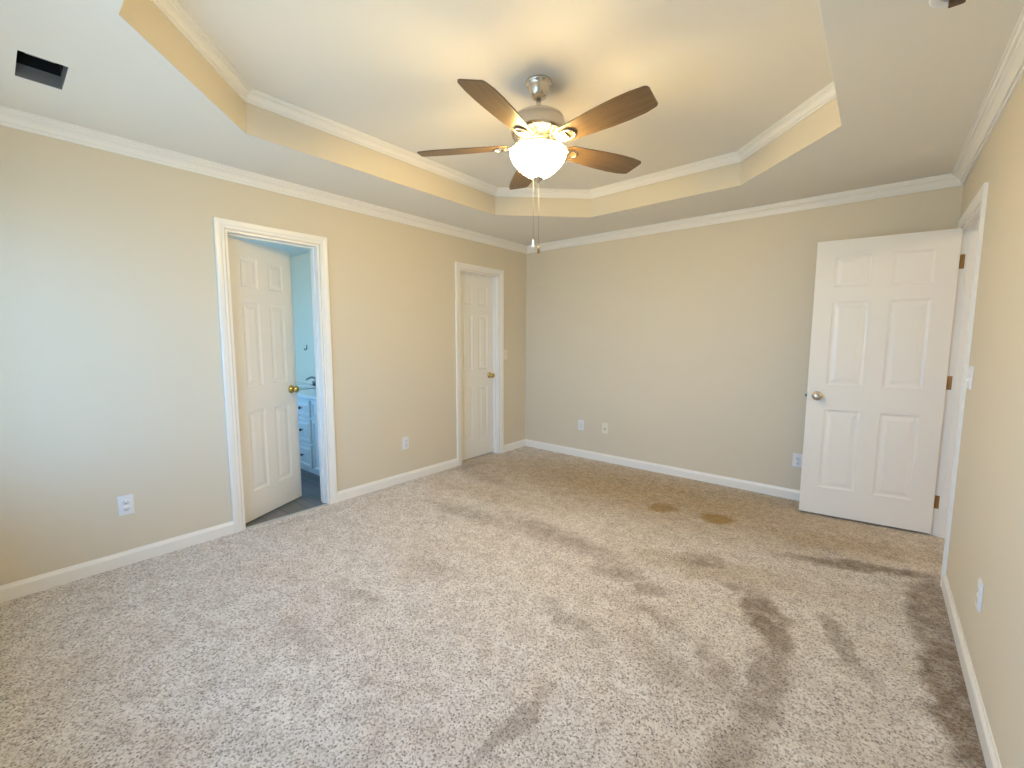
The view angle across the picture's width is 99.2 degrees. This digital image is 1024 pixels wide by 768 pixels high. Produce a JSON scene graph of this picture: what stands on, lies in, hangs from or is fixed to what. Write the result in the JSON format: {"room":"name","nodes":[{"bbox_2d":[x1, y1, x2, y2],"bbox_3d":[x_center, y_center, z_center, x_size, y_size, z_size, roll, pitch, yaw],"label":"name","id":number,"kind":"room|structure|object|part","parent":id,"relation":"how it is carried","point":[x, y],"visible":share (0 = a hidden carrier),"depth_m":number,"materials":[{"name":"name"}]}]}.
{"room":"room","nodes":[
{"label":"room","id":0,"kind":"room"},
{"bbox_2d":[0,125,525,585],"bbox_3d":[-1.319,-0.417,3.647,0.115,2.770,4.500,5,8,40],"label":"wall","id":1,"kind":"structure","parent":0,"point":[112,382],"depth_m":2.60,"materials":[{"name":"beige paint"}]},
{"bbox_2d":[117,494,134,515],"bbox_3d":[-2.254,0.708,2.547,0.008,0.115,0.070,5,8,40],"label":"wall outlet","id":2,"kind":"object","parent":1,"relation":"attached to","point":[125,503],"visible":1,"depth_m":2.54,"materials":[{"name":"white plastic"}]},
{"bbox_2d":[122,499,129,504],"bbox_3d":[-2.252,0.688,2.543,0.002,0.027,0.034,5,8,40],"label":"receptacle","id":3,"kind":"object","parent":2,"relation":"attached to","point":[124,501],"depth_m":2.54,"materials":[{"name":"grey plastic"}]},
{"bbox_2d":[123,506,129,510],"bbox_3d":[-2.252,0.727,2.547,0.002,0.027,0.034,5,8,40],"label":"receptacle","id":4,"kind":"object","parent":2,"relation":"attached to","point":[125,508],"depth_m":2.55,"materials":[{"name":"grey plastic"}]},
{"bbox_2d":[0,439,525,602],"bbox_3d":[-1.277,0.904,3.736,0.013,0.084,4.487,5,8,40],"label":"baseboard","id":5,"kind":"structure","parent":1,"relation":"attached to","point":[31,585],"depth_m":2.65,"materials":[{"name":"white paint"}]},
{"bbox_2d":[0,105,526,253],"bbox_3d":[-1.247,-1.422,3.484,0.068,0.072,4.500,5,8,40],"label":"trim","id":6,"kind":"structure","parent":1,"relation":"attached to","point":[9,117],"depth_m":2.72,"materials":[{"name":"white paint"}]},
{"bbox_2d":[227,236,301,523],"bbox_3d":[-1.864,-0.024,3.303,0.167,2.008,0.601,2,6,13],"label":"door","id":7,"kind":"structure","parent":1,"relation":"in","point":[260,275],"depth_m":3.27,"materials":[{"name":"white paint"}]},
{"bbox_3d":[-1.760,0.043,3.530,0.066,0.068,0.068,2,6,13],"label":"knob","id":8,"kind":"part","parent":7,"relation":"part of","materials":[{"name":"gold metal"}]},
{"bbox_2d":[213,217,337,532],"bbox_3d":[-1.715,-0.055,3.210,0.149,2.097,0.748,5,8,40],"label":"trim","id":9,"kind":"structure","parent":1,"relation":"attached to","point":[220,239],"depth_m":3.12,"materials":[{"name":"white paint"}]},
{"bbox_2d":[246,503,328,528],"bbox_3d":[-1.675,0.991,3.282,0.028,0.010,0.596,5,8,40],"label":"trim","id":10,"kind":"structure","parent":1,"relation":"attached to","point":[309,509],"depth_m":3.25,"materials":[{"name":"grey plastic"}]},
{"bbox_2d":[402,436,408,449],"bbox_3d":[-0.987,0.549,4.050,0.008,0.115,0.070,5,8,40],"label":"wall outlet","id":11,"kind":"object","parent":1,"relation":"attached to","point":[405,440],"visible":1,"depth_m":4.04,"materials":[{"name":"white plastic"}]},
{"bbox_2d":[460,273,494,460],"bbox_3d":[-0.418,-0.182,4.814,0.167,2.008,0.584,5,8,40],"label":"door","id":12,"kind":"structure","parent":1,"relation":"in","point":[477,375],"depth_m":4.83,"materials":[{"name":"white paint"}]},
{"bbox_3d":[-0.232,-0.098,4.968,0.066,0.068,0.068,5,8,40],"label":"knob","id":13,"kind":"part","parent":12,"relation":"part of","materials":[{"name":"gold metal"}]},
{"bbox_2d":[455,262,503,465],"bbox_3d":[-0.385,-0.214,4.789,0.149,2.097,0.732,5,8,40],"label":"trim","id":14,"kind":"structure","parent":1,"relation":"attached to","point":[458,265],"depth_m":4.91,"materials":[{"name":"white paint"}]},
{"bbox_2d":[230,236,309,257],"bbox_3d":[-2.782,-1.425,3.938,2.635,0.050,2.220,5,8,40],"label":"ceiling","id":15,"kind":"structure","parent":0,"point":[294,251],"depth_m":4.73,"materials":[{"name":"white paint"}]},
{"bbox_2d":[290,252,314,383],"bbox_3d":[-2.052,-0.344,4.927,2.635,2.400,0.060,5,8,40],"label":"wall","id":16,"kind":"structure","parent":0,"point":[300,264],"depth_m":5.22,"materials":[{"name":"blue paint"}]},
{"bbox_2d":[119,0,841,217],"bbox_3d":[0.150,-1.447,2.302,2.563,0.223,3.303,5,8,40],"label":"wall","id":17,"kind":"structure","parent":0,"point":[143,16],"depth_m":2.76,"materials":[{"name":"beige paint"}]},
{"bbox_2d":[150,0,835,198],"bbox_3d":[0.150,-1.527,2.293,2.463,0.061,3.202,5,8,40],"label":"trim","id":18,"kind":"structure","parent":17,"relation":"attached to","point":[172,10],"depth_m":2.70,"materials":[{"name":"white paint"}]},
{"bbox_2d":[0,446,985,767],"bbox_3d":[-0.881,1.000,3.421,6.535,0.040,4.500,5,8,40],"label":"floor","id":19,"kind":"structure","parent":0,"point":[526,606],"depth_m":1.93,"materials":[{"name":"beige carpet"}]},
{"bbox_2d":[297,397,319,475],"bbox_3d":[-2.091,0.474,4.630,2.165,0.764,0.566,5,8,40],"label":"vanity cabinet","id":20,"kind":"object","parent":19,"relation":"on","point":[307,408],"visible":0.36,"depth_m":4.19,"materials":[{"name":"white paint"}]},
{"bbox_3d":[-2.039,0.228,4.240,0.320,0.162,0.019,5,8,40],"label":"drawer","id":21,"kind":"part","parent":20,"relation":"part of","materials":[{"name":"white paint"}]},
{"bbox_3d":[-2.040,0.443,4.262,0.320,0.230,0.019,5,8,40],"label":"drawer","id":22,"kind":"part","parent":20,"relation":"part of","materials":[{"name":"white paint"}]},
{"bbox_2d":[296,382,315,399],"bbox_3d":[-2.082,0.072,4.597,2.187,0.041,0.544,5,8,40],"label":"countertop","id":23,"kind":"structure","parent":20,"relation":"on","point":[307,391],"depth_m":4.45,"materials":[{"name":"white stone"}]},
{"bbox_2d":[297,385,315,388],"bbox_3d":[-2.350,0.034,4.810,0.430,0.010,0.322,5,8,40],"label":"basin","id":24,"kind":"object","parent":23,"relation":"in","point":[300,386],"depth_m":4.83,"materials":[{"name":"white ceramic"}]},
{"bbox_2d":[305,376,315,385],"bbox_3d":[-2.256,-0.030,4.916,0.160,0.116,0.147,5,8,40],"label":"faucet","id":25,"kind":"object","parent":23,"relation":"on","point":[306,379],"visible":0.5,"depth_m":4.93,"materials":[{"name":"silver metal"}]},
{"bbox_3d":[-2.040,0.692,4.287,0.320,0.230,0.019,5,8,40],"label":"drawer","id":26,"kind":"part","parent":20,"relation":"part of","materials":[{"name":"white paint"}]},
{"bbox_3d":[-1.778,0.591,4.056,0.285,0.480,0.019,5,8,40],"label":"cabinet door","id":27,"kind":"part","parent":20,"relation":"part of","materials":[{"name":"white paint"}]},
{"bbox_2d":[0,0,1023,245],"bbox_3d":[0.134,-1.448,2.318,3.670,0.224,4.500,5,8,40],"label":"ceiling","id":28,"kind":"structure","parent":0,"point":[912,79],"depth_m":2.09,"materials":[{"name":"white paint"}]},
{"bbox_2d":[15,50,68,89],"bbox_3d":[-1.937,-1.513,1.770,0.260,0.454,0.146,5,8,40],"label":"air duct","id":29,"kind":"object","parent":28,"relation":"attached to","point":[28,66],"visible":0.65,"depth_m":1.87,"materials":[{"name":"grey metal"}]},
{"bbox_2d":[417,75,657,253],"bbox_3d":[0.146,-1.121,2.257,1.244,0.862,1.268,5,8,40],"label":"ceiling fan","id":30,"kind":"object","parent":28,"relation":"hanging from","point":[538,131],"visible":1,"depth_m":2.16,"materials":[{"name":"brown wood"}]},
{"bbox_3d":[-0.266,-1.252,2.345,0.500,0.006,0.152,1,19,9],"label":"fan blade","id":31,"kind":"part","parent":30,"relation":"part of","materials":[{"name":"brown wood"}]},
{"bbox_3d":[-0.052,-1.208,1.916,0.152,0.006,0.500,17,13,25],"label":"fan blade","id":32,"kind":"part","parent":30,"relation":"part of","materials":[{"name":"brown wood"}]},
{"bbox_3d":[0.078,-1.286,2.680,0.152,0.006,0.500,-14,8,-7],"label":"fan blade","id":33,"kind":"part","parent":30,"relation":"part of","materials":[{"name":"brown wood"}]},
{"bbox_3d":[0.137,-1.150,2.287,0.297,0.129,0.297,5,8,40],"label":"lamp shade","id":34,"kind":"part","parent":30,"relation":"part of","materials":[{"name":"white glass"}]},
{"bbox_3d":[0.502,-1.263,2.461,0.500,0.006,0.152,-3,-6,-27],"label":"fan blade","id":35,"kind":"part","parent":30,"relation":"part of","materials":[{"name":"brown wood"}]},
{"bbox_3d":[0.418,-1.214,1.981,0.152,0.006,0.500,13,-4,-44],"label":"fan blade","id":36,"kind":"part","parent":30,"relation":"part of","materials":[{"name":"brown wood"}]},
{"bbox_2d":[929,0,966,7],"bbox_3d":[1.398,-1.217,1.362,0.140,0.034,0.140,5,8,40],"label":"smoke detector","id":37,"kind":"object","parent":28,"relation":"attached to","point":[933,3],"visible":1,"depth_m":1.40,"materials":[{"name":"white plastic"}]},
{"bbox_2d":[525,185,963,490],"bbox_3d":[1.609,-0.467,4.191,3.900,2.770,0.100,5,8,40],"label":"wall","id":38,"kind":"structure","parent":0,"point":[692,345],"depth_m":4.06,"materials":[{"name":"beige paint"}]},
{"bbox_2d":[578,420,583,430],"bbox_3d":[0.776,0.464,4.915,0.070,0.115,0.008,5,8,40],"label":"wall outlet","id":39,"kind":"object","parent":38,"relation":"attached to","point":[580,422],"visible":1,"depth_m":4.91,"materials":[{"name":"white plastic"}]},
{"bbox_2d":[602,423,607,433],"bbox_3d":[1.002,0.480,4.721,0.070,0.115,0.017,5,8,40],"label":"cable jack","id":40,"kind":"object","parent":38,"relation":"attached to","point":[604,425],"visible":1,"depth_m":4.72,"materials":[{"name":"beige plastic"}]},
{"bbox_2d":[525,439,799,500],"bbox_3d":[1.570,0.854,4.284,3.670,0.084,0.013,5,8,40],"label":"baseboard","id":41,"kind":"structure","parent":38,"relation":"attached to","point":[772,490],"depth_m":4.25,"materials":[{"name":"white paint"}]},
{"bbox_2d":[527,173,961,253],"bbox_3d":[1.557,-1.471,4.023,3.670,0.072,0.068,5,8,40],"label":"trim","id":42,"kind":"structure","parent":38,"relation":"attached to","point":[946,180],"depth_m":3.54,"materials":[{"name":"white paint"}]},
{"bbox_2d":[792,453,802,467],"bbox_3d":[2.359,0.631,3.599,0.070,0.115,0.008,5,8,40],"label":"wall outlet","id":43,"kind":"object","parent":38,"relation":"attached to","point":[797,458],"visible":0.98,"depth_m":3.60,"materials":[{"name":"white plastic"}]},
{"bbox_2d":[946,75,1023,767],"bbox_3d":[1.582,-0.162,1.229,0.115,2.770,4.500,5,8,40],"label":"wall","id":44,"kind":"structure","parent":0,"point":[986,542],"depth_m":1.65,"materials":[{"name":"beige paint"}]},
{"bbox_2d":[799,228,964,533],"bbox_3d":[2.552,-0.007,3.075,0.792,2.016,0.167,4,7,33],"label":"door","id":45,"kind":"structure","parent":44,"relation":"in","point":[883,306],"depth_m":3.04,"materials":[{"name":"white paint"}]},
{"bbox_3d":[2.255,0.091,3.221,0.068,0.068,0.066,4,7,33],"label":"knob","id":46,"kind":"part","parent":45,"relation":"part of","materials":[{"name":"silver metal"}]},
{"bbox_2d":[928,182,988,586],"bbox_3d":[2.666,0.023,2.549,0.149,2.097,0.909,5,8,40],"label":"trim","id":47,"kind":"structure","parent":44,"relation":"attached to","point":[972,232],"depth_m":2.79,"materials":[{"name":"white paint"}]},
{"bbox_2d":[965,366,973,389],"bbox_3d":[2.256,-0.032,2.156,0.018,0.115,0.116,5,8,40],"label":"light switch","id":48,"kind":"object","parent":44,"relation":"attached to","point":[969,378],"visible":1,"depth_m":2.13,"materials":[{"name":"white plastic"}]},
{"bbox_2d":[941,573,1001,767],"bbox_3d":[1.526,1.150,1.400,0.013,0.084,4.487,5,8,40],"label":"baseboard","id":49,"kind":"structure","parent":44,"relation":"attached to","point":[988,746],"depth_m":1.61,"materials":[{"name":"white paint"}]},
{"bbox_2d":[975,577,983,613],"bbox_3d":[1.770,0.799,1.653,0.008,0.115,0.070,5,8,40],"label":"wall outlet","id":50,"kind":"object","parent":44,"relation":"attached to","point":[980,585],"visible":1,"depth_m":1.64,"materials":[{"name":"white plastic"}]},
{"bbox_2d":[952,8,1023,184],"bbox_3d":[1.514,-1.179,1.183,0.068,0.072,4.500,5,8,40],"label":"trim","id":51,"kind":"structure","parent":44,"relation":"attached to","point":[1009,73],"depth_m":1.93,"materials":[{"name":"white paint"}]}
]}

